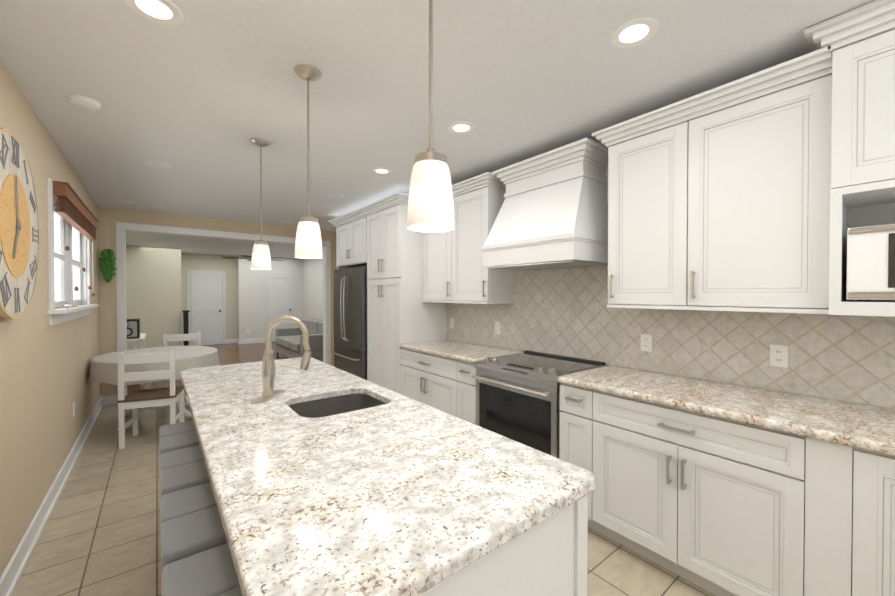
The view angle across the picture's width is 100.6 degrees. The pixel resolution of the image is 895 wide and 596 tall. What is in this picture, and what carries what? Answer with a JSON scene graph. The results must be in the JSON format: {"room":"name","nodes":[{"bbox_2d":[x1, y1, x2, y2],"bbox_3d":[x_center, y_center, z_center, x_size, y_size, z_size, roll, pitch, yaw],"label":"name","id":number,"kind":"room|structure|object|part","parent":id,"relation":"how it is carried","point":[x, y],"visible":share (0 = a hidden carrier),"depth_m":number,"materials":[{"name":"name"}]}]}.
{"room":"kitchen","nodes":[
{"label":"kitchen","id":0,"kind":"room"},
{"bbox_2d":[0,61,99,576],"bbox_3d":[-1.963,0.146,1.472,0.120,2.550,8.200,0,1,-38],"label":"wall","id":1,"kind":"structure","parent":0,"point":[45,368],"depth_m":2.31,"materials":[{"name":"beige paint"}]},
{"bbox_2d":[0,128,38,318],"bbox_3d":[-2.080,-0.342,1.769,0.064,0.882,0.882,0,1,-38],"label":"wall clock","id":2,"kind":"object","parent":1,"relation":"attached to","point":[19,240],"visible":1,"depth_m":1.77,"materials":[{"name":"white wood"}]},
{"bbox_2d":[0,396,103,595],"bbox_3d":[-1.905,1.358,1.530,0.028,0.125,8.200,0,1,-38],"label":"baseboard","id":3,"kind":"structure","parent":1,"relation":"attached to","point":[14,569],"depth_m":2.27,"materials":[{"name":"white wood"}]},
{"bbox_2d":[47,178,98,325],"bbox_3d":[-3.285,-0.320,3.227,0.205,1.005,1.870,0,1,-38],"label":"window","id":4,"kind":"structure","parent":1,"relation":"in","point":[66,275],"depth_m":3.16,"materials":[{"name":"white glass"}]},
{"bbox_2d":[53,181,98,307],"bbox_3d":[-3.225,-0.372,3.273,0.075,0.887,1.752,0,1,-38],"label":"blind valance","id":5,"kind":"object","parent":4,"relation":"attached to","point":[72,209],"visible":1,"depth_m":2.93,"materials":[{"name":"brown wood"}]},
{"bbox_2d":[98,207,336,396],"bbox_3d":[-3.266,0.101,5.734,3.320,2.550,0.120,0,1,-38],"label":"wall","id":6,"kind":"structure","parent":0,"point":[108,218],"depth_m":4.92,"materials":[{"name":"beige paint"}]},
{"bbox_2d":[99,249,116,282],"bbox_3d":[-4.249,-0.537,4.647,0.169,0.691,0.138,0,1,-38],"label":"wreath","id":7,"kind":"object","parent":6,"relation":"attached to","point":[107,268],"visible":1,"depth_m":4.62,"materials":[{"name":"green plant"}]},
{"bbox_2d":[116,222,330,403],"bbox_3d":[-3.230,0.189,5.763,2.840,2.375,0.156,0,1,-38],"label":"door frame","id":8,"kind":"structure","parent":6,"relation":"attached to","point":[122,228],"depth_m":5.27,"materials":[{"name":"white wood"}]},
{"bbox_2d":[126,245,322,349],"bbox_3d":[-4.679,0.073,8.450,4.440,2.550,5.900,0,1,-38],"label":"wall","id":9,"kind":"structure","parent":0,"point":[156,291],"depth_m":10.28,"materials":[{"name":"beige paint"}]},
{"bbox_2d":[187,270,225,345],"bbox_3d":[-6.721,0.278,10.383,0.900,2.100,0.101,0,1,-38],"label":"room door","id":10,"kind":"structure","parent":9,"relation":"in","point":[206,291],"depth_m":10.41,"materials":[{"name":"paint"}]},
{"bbox_2d":[238,338,264,343],"bbox_3d":[-5.693,1.261,10.810,0.686,0.125,0.020,0,1,-38],"label":"baseboard","id":11,"kind":"structure","parent":9,"relation":"attached to","point":[249,341],"depth_m":10.80,"materials":[{"name":"white wood"}]},
{"bbox_2d":[265,272,294,341],"bbox_3d":[-5.056,0.269,11.241,0.840,2.100,0.101,0,1,-38],"label":"room door","id":12,"kind":"structure","parent":9,"relation":"in","point":[279,299],"depth_m":11.24,"materials":[{"name":"paint"}]},
{"bbox_2d":[12,342,715,595],"bbox_3d":[-2.079,1.423,5.140,4.440,0.080,14.340,0,1,-38],"label":"floor","id":13,"kind":"structure","parent":0,"point":[100,535],"depth_m":2.20,"materials":[{"name":"tile"}]},
{"bbox_2d":[127,333,145,385],"bbox_3d":[-5.219,1.002,6.108,0.390,0.740,1.000,0,1,-38],"label":"console","id":14,"kind":"object","parent":13,"relation":"on","point":[141,340],"visible":0.23,"depth_m":5.83,"materials":[{"name":"white wood"}]},
{"bbox_2d":[127,319,139,338],"bbox_3d":[-5.037,0.485,5.845,0.300,0.299,0.250,0,1,-38],"label":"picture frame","id":15,"kind":"object","parent":14,"relation":"on","point":[133,328],"visible":0.48,"depth_m":5.80,"materials":[{"name":"black wood"}]},
{"bbox_2d":[117,350,183,448],"bbox_3d":[-2.928,0.953,3.702,0.440,0.890,0.409,0,1,-24],"label":"chair","id":16,"kind":"object","parent":13,"relation":"on","point":[135,400],"visible":0.92,"depth_m":3.55,"materials":[{"name":"white wood"}]},
{"bbox_2d":[89,346,218,430],"bbox_3d":[-3.347,1.013,4.328,1.199,0.752,1.298,0,1,-38],"label":"dining table","id":17,"kind":"object","parent":13,"relation":"on","point":[104,368],"visible":0.48,"depth_m":4.02,"materials":[{"name":"white wood"}]},
{"bbox_2d":[159,421,199,464],"bbox_3d":[-1.383,1.072,2.063,0.340,0.685,0.420,0,1,-38],"label":"stool","id":18,"kind":"object","parent":13,"relation":"on","point":[177,436],"visible":0.23,"depth_m":1.95,"materials":[{"name":"grey fabric"}]},
{"bbox_2d":[163,332,200,385],"bbox_3d":[-3.627,0.939,5.056,0.440,0.890,0.409,0,1,-30],"label":"chair","id":19,"kind":"object","parent":13,"relation":"on","point":[179,337],"visible":0.12,"depth_m":5.20,"materials":[{"name":"white wood"}]},
{"bbox_2d":[159,446,209,499],"bbox_3d":[-1.100,1.076,1.700,0.340,0.685,0.420,0,1,-38],"label":"stool","id":20,"kind":"object","parent":13,"relation":"on","point":[182,469],"visible":0.19,"depth_m":1.58,"materials":[{"name":"grey fabric"}]},
{"bbox_2d":[182,310,189,345],"bbox_3d":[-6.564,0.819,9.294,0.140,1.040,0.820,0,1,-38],"label":"speaker","id":21,"kind":"object","parent":13,"relation":"on","point":[185,323],"depth_m":8.99,"materials":[{"name":"black plastic"}]},
{"bbox_2d":[160,482,227,572],"bbox_3d":[-0.816,1.080,1.338,0.340,0.685,0.420,0,1,-38],"label":"stool","id":22,"kind":"object","parent":13,"relation":"on","point":[190,522],"visible":0.25,"depth_m":1.22,"materials":[{"name":"grey fabric"}]},
{"bbox_2d":[161,543,242,595],"bbox_3d":[-0.533,1.084,0.976,0.340,0.685,0.420,0,1,-38],"label":"stool","id":23,"kind":"object","parent":13,"relation":"on","point":[211,572],"visible":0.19,"depth_m":0.99,"materials":[{"name":"grey fabric"}]},
{"bbox_2d":[275,317,322,361],"bbox_3d":[-3.068,0.921,8.170,0.940,0.860,2.100,0,1,-38],"label":"sofa","id":24,"kind":"object","parent":13,"relation":"on","point":[289,343],"visible":0.46,"depth_m":7.94,"materials":[{"name":"fabric"}]},
{"bbox_2d":[333,266,367,379],"bbox_3d":[-1.093,0.491,5.032,0.708,1.785,0.934,0,1,-38],"label":"fridge","id":25,"kind":"object","parent":13,"relation":"on","point":[350,321],"visible":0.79,"depth_m":4.75,"materials":[{"name":"metal"}]},
{"bbox_2d":[187,400,587,595],"bbox_3d":[-0.674,0.977,1.832,0.856,0.879,2.528,0,1,-38],"label":"kitchen island","id":26,"kind":"object","parent":13,"relation":"on","point":[551,560],"depth_m":0.95,"materials":[{"name":"paint"}]},
{"bbox_2d":[180,357,595,595],"bbox_3d":[-0.702,0.517,1.806,0.875,0.040,2.575,0,1,-38],"label":"island countertop","id":27,"kind":"structure","parent":26,"relation":"on","point":[403,496],"depth_m":1.00,"materials":[{"name":"white stone"}]},
{"bbox_2d":[244,316,311,403],"bbox_3d":[-0.855,0.292,1.871,0.261,0.408,0.249,0,1,-38],"label":"faucet","id":28,"kind":"object","parent":27,"relation":"on","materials":[{"name":"silver metal"}]},
{"bbox_2d":[288,392,387,419],"bbox_3d":[-0.533,0.626,1.810,0.477,0.202,0.442,0,1,-38],"label":"sink","id":29,"kind":"object","parent":27,"relation":"in","point":[343,401],"depth_m":1.99,"materials":[{"name":"grey metal"}]},
{"bbox_2d":[365,200,448,391],"bbox_3d":[-0.497,0.189,4.385,0.618,2.402,0.800,0,1,-38],"label":"tall cabinet","id":30,"kind":"object","parent":13,"relation":"on","point":[397,313],"depth_m":4.08,"materials":[{"name":"paint"}]},
{"bbox_2d":[397,348,448,413],"bbox_3d":[0.051,0.958,3.692,0.618,0.879,0.979,0,1,-38],"label":"base cabinet","id":31,"kind":"object","parent":13,"relation":"on","point":[424,379],"depth_m":3.52,"materials":[{"name":"paint"}]},
{"bbox_2d":[397,340,521,363],"bbox_3d":[0.102,0.499,3.601,0.643,0.040,1.175,0,1,-38],"label":"countertop","id":32,"kind":"structure","parent":31,"relation":"on","point":[468,353],"depth_m":3.46,"materials":[{"name":"beige stone"}]},
{"bbox_2d":[449,360,479,424],"bbox_3d":[0.378,0.963,3.274,0.618,0.879,0.303,0,1,-38],"label":"base cabinet","id":33,"kind":"object","parent":13,"relation":"on","point":[462,387],"depth_m":3.10,"materials":[{"name":"paint"}]},
{"bbox_2d":[472,350,606,457],"bbox_3d":[0.671,0.931,2.817,0.683,0.951,0.768,0,1,-38],"label":"range","id":34,"kind":"object","parent":13,"relation":"on","point":[517,397],"visible":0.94,"depth_m":2.63,"materials":[{"name":"metal"}]},
{"bbox_2d":[559,384,580,466],"bbox_3d":[1.039,0.971,2.429,0.618,0.879,0.288,0,1,-38],"label":"base cabinet","id":35,"kind":"object","parent":13,"relation":"on","point":[570,398],"depth_m":2.29,"materials":[{"name":"paint"}]},
{"bbox_2d":[581,388,832,595],"bbox_3d":[1.353,0.976,2.027,0.618,0.879,0.953,0,1,-38],"label":"base cabinet","id":36,"kind":"object","parent":13,"relation":"on","point":[728,509],"depth_m":1.71,"materials":[{"name":"paint"}]},
{"bbox_2d":[557,364,894,459],"bbox_3d":[1.722,0.520,1.531,0.643,0.040,2.547,0,1,-38],"label":"countertop","id":37,"kind":"structure","parent":36,"relation":"on","point":[866,428],"depth_m":1.74,"materials":[{"name":"beige stone"}]},
{"bbox_2d":[845,448,894,595],"bbox_3d":[1.938,0.983,1.279,0.618,0.879,0.696,0,1,-38],"label":"base cabinet","id":38,"kind":"object","parent":13,"relation":"on","point":[869,479],"depth_m":1.33,"materials":[{"name":"paint"}]},
{"bbox_2d":[0,0,875,258],"bbox_3d":[-2.079,-1.217,5.113,4.440,0.100,14.340,0,1,-38],"label":"ceiling","id":39,"kind":"structure","parent":0,"point":[200,96],"depth_m":1.96,"materials":[{"name":"paint"}]},
{"bbox_2d":[68,95,100,110],"bbox_3d":[-2.093,-1.119,2.144,0.140,0.034,0.140,0,1,-38],"label":"smoke detector","id":40,"kind":"object","parent":39,"relation":"attached to","point":[83,102],"visible":1,"depth_m":2.12,"materials":[{"name":"white plastic"}]},
{"bbox_2d":[125,0,182,24],"bbox_3d":[-1.139,-1.126,1.444,0.184,0.006,0.184,0,1,-38],"label":"recessed light","id":41,"kind":"object","parent":39,"relation":"in","point":[166,12],"visible":1,"depth_m":1.45,"materials":[{"name":"white"}]},
{"bbox_2d":[144,160,170,167],"bbox_3d":[-2.486,-1.144,3.183,0.184,0.006,0.184,0,1,-38],"label":"recessed light","id":42,"kind":"object","parent":39,"relation":"in","point":[157,164],"visible":0.98,"depth_m":3.18,"materials":[{"name":"white"}]},
{"bbox_2d":[222,246,282,260],"bbox_3d":[-4.493,-0.939,8.680,1.324,0.530,1.273,0,1,-38],"label":"ceiling fan","id":43,"kind":"object","parent":39,"relation":"hanging from","point":[248,258],"visible":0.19,"depth_m":8.49,"materials":[{"name":"gold metal"}]},
{"bbox_2d":[251,138,270,269],"bbox_3d":[-1.365,-0.677,2.719,0.134,0.930,0.134,0,1,-38],"label":"pendant light","id":44,"kind":"object","parent":39,"relation":"hanging from","point":[261,258],"visible":1,"depth_m":2.69,"materials":[{"name":"white glass"}]},
{"bbox_3d":[-1.365,-0.302,2.723,0.134,0.180,0.134,0,1,-38],"label":"lamp shade","id":45,"kind":"part","parent":44,"relation":"part of","materials":[{"name":"white glass"}]},
{"bbox_2d":[294,64,322,258],"bbox_3d":[-0.699,-0.668,1.868,0.134,0.930,0.134,0,1,-38],"label":"pendant light","id":46,"kind":"object","parent":39,"relation":"hanging from","point":[308,243],"visible":1,"depth_m":1.83,"materials":[{"name":"white glass"}]},
{"bbox_3d":[-0.699,-0.293,1.872,0.134,0.180,0.134,0,1,-38],"label":"lamp shade","id":47,"kind":"part","parent":46,"relation":"part of","materials":[{"name":"white glass"}]},
{"bbox_2d":[327,193,342,197],"bbox_3d":[-1.266,-1.155,4.187,0.184,0.006,0.184,0,1,-38],"label":"recessed light","id":48,"kind":"object","parent":39,"relation":"in","point":[335,195],"visible":0.98,"depth_m":4.18,"materials":[{"name":"white"}]},
{"bbox_2d":[372,167,391,174],"bbox_3d":[-0.591,-1.146,3.357,0.184,0.006,0.184,0,1,-38],"label":"recessed light","id":49,"kind":"object","parent":39,"relation":"in","point":[382,171],"visible":1,"depth_m":3.36,"materials":[{"name":"white"}]},
{"bbox_2d":[407,0,454,231],"bbox_3d":[-0.046,-0.660,1.033,0.134,0.930,0.134,0,1,-38],"label":"pendant light","id":50,"kind":"object","parent":39,"relation":"hanging from","point":[430,206],"visible":1,"depth_m":0.99,"materials":[{"name":"white glass"}]},
{"bbox_3d":[-0.046,-0.285,1.037,0.134,0.180,0.134,0,1,-38],"label":"lamp shade","id":51,"kind":"part","parent":50,"relation":"part of","materials":[{"name":"white glass"}]},
{"bbox_2d":[448,121,474,133],"bbox_3d":[0.092,-1.137,2.482,0.184,0.006,0.184,0,1,-38],"label":"recessed light","id":52,"kind":"object","parent":39,"relation":"in","point":[461,127],"visible":1,"depth_m":2.47,"materials":[{"name":"white"}]},
{"bbox_2d":[610,17,658,47],"bbox_3d":[0.795,-1.127,1.585,0.184,0.006,0.184,0,1,-38],"label":"recessed light","id":53,"kind":"object","parent":39,"relation":"in","point":[634,32],"visible":1,"depth_m":1.58,"materials":[{"name":"white"}]},
{"bbox_2d":[454,340,890,408],"bbox_3d":[0.615,0.124,3.564,0.120,2.550,8.320,0,1,-38],"label":"wall","id":54,"kind":"structure","parent":0,"point":[729,383],"depth_m":2.10,"materials":[{"name":"beige tile"}]},
{"bbox_2d":[333,220,344,267],"bbox_3d":[-1.163,-0.729,5.227,0.618,0.582,0.534,0,1,-38],"label":"upper cabinet","id":55,"kind":"object","parent":54,"relation":"attached to","point":[340,228],"depth_m":5.15,"materials":[{"name":"paint"}]},
{"bbox_2d":[345,212,364,267],"bbox_3d":[-0.908,-0.726,4.901,0.618,0.582,0.534,0,1,-38],"label":"upper cabinet","id":56,"kind":"object","parent":54,"relation":"attached to","point":[355,228],"depth_m":4.76,"materials":[{"name":"paint"}]},
{"bbox_2d":[421,232,444,303],"bbox_3d":[0.036,-0.491,3.923,0.338,1.032,0.570,0,1,-38],"label":"upper cabinet","id":57,"kind":"object","parent":54,"relation":"attached to","point":[432,243],"depth_m":3.90,"materials":[{"name":"paint"}]},
{"bbox_2d":[450,318,453,328],"bbox_3d":[0.049,0.285,4.165,0.008,0.115,0.072,0,1,-38],"label":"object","id":58,"kind":"structure","parent":54,"relation":"attached to","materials":[{"name":"white plastic"}]},
{"bbox_2d":[445,184,516,303],"bbox_3d":[0.312,-0.487,3.570,0.338,1.032,0.571,0,1,-38],"label":"upper cabinet","id":59,"kind":"object","parent":54,"relation":"attached to","point":[466,282],"depth_m":3.44,"materials":[{"name":"paint"}]},
{"bbox_2d":[495,322,500,333],"bbox_3d":[0.487,0.291,3.606,0.008,0.115,0.072,0,1,-38],"label":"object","id":60,"kind":"structure","parent":54,"relation":"attached to","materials":[{"name":"white plastic"}]},
{"bbox_2d":[481,148,604,271],"bbox_3d":[0.751,-0.604,2.876,0.500,0.700,0.840,0,1,-38],"label":"range hood","id":61,"kind":"object","parent":54,"relation":"attached to","point":[549,212],"depth_m":2.69,"materials":[{"name":"paint"}]},
{"bbox_2d":[605,120,672,307],"bbox_3d":[1.318,-0.474,2.283,0.338,1.032,0.516,0,1,-38],"label":"upper cabinet","id":62,"kind":"object","parent":54,"relation":"attached to","point":[639,164],"depth_m":2.23,"materials":[{"name":"paint"}]},
{"bbox_2d":[641,334,651,351],"bbox_3d":[1.343,0.302,2.511,0.008,0.115,0.072,0,1,-38],"label":"electrical outlet","id":63,"kind":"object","parent":54,"relation":"attached to","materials":[{"name":"white plastic"}]},
{"bbox_2d":[446,144,894,408],"bbox_3d":[1.371,-0.324,2.482,0.015,1.628,4.490,0,1,-38],"label":"backsplash","id":64,"kind":"structure","parent":54,"relation":"attached to","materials":[{"name":"tile"}]},
{"bbox_2d":[669,68,844,311],"bbox_3d":[1.590,-0.470,1.936,0.338,1.032,0.611,0,1,-38],"label":"upper cabinet","id":65,"kind":"object","parent":54,"relation":"attached to","point":[701,236],"depth_m":1.79,"materials":[{"name":"paint"}]},
{"bbox_2d":[846,224,894,301],"bbox_3d":[1.990,-0.134,1.340,0.331,0.300,0.725,0,1,-38],"label":"microwave","id":66,"kind":"object","parent":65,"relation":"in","point":[870,263],"visible":0.98,"depth_m":1.47,"materials":[{"name":"white"}]},
{"bbox_2d":[770,344,787,367],"bbox_3d":[1.762,0.308,1.975,0.008,0.115,0.072,0,1,-38],"label":"electrical outlet","id":67,"kind":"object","parent":54,"relation":"attached to","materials":[{"name":"white plastic"}]},
{"bbox_2d":[825,16,894,211],"bbox_3d":[2.009,-0.737,1.348,0.398,0.629,0.824,0,1,-38],"label":"upper cabinet","id":68,"kind":"object","parent":54,"relation":"attached to","point":[859,65],"depth_m":1.49,"materials":[{"name":"paint"}]}
]}

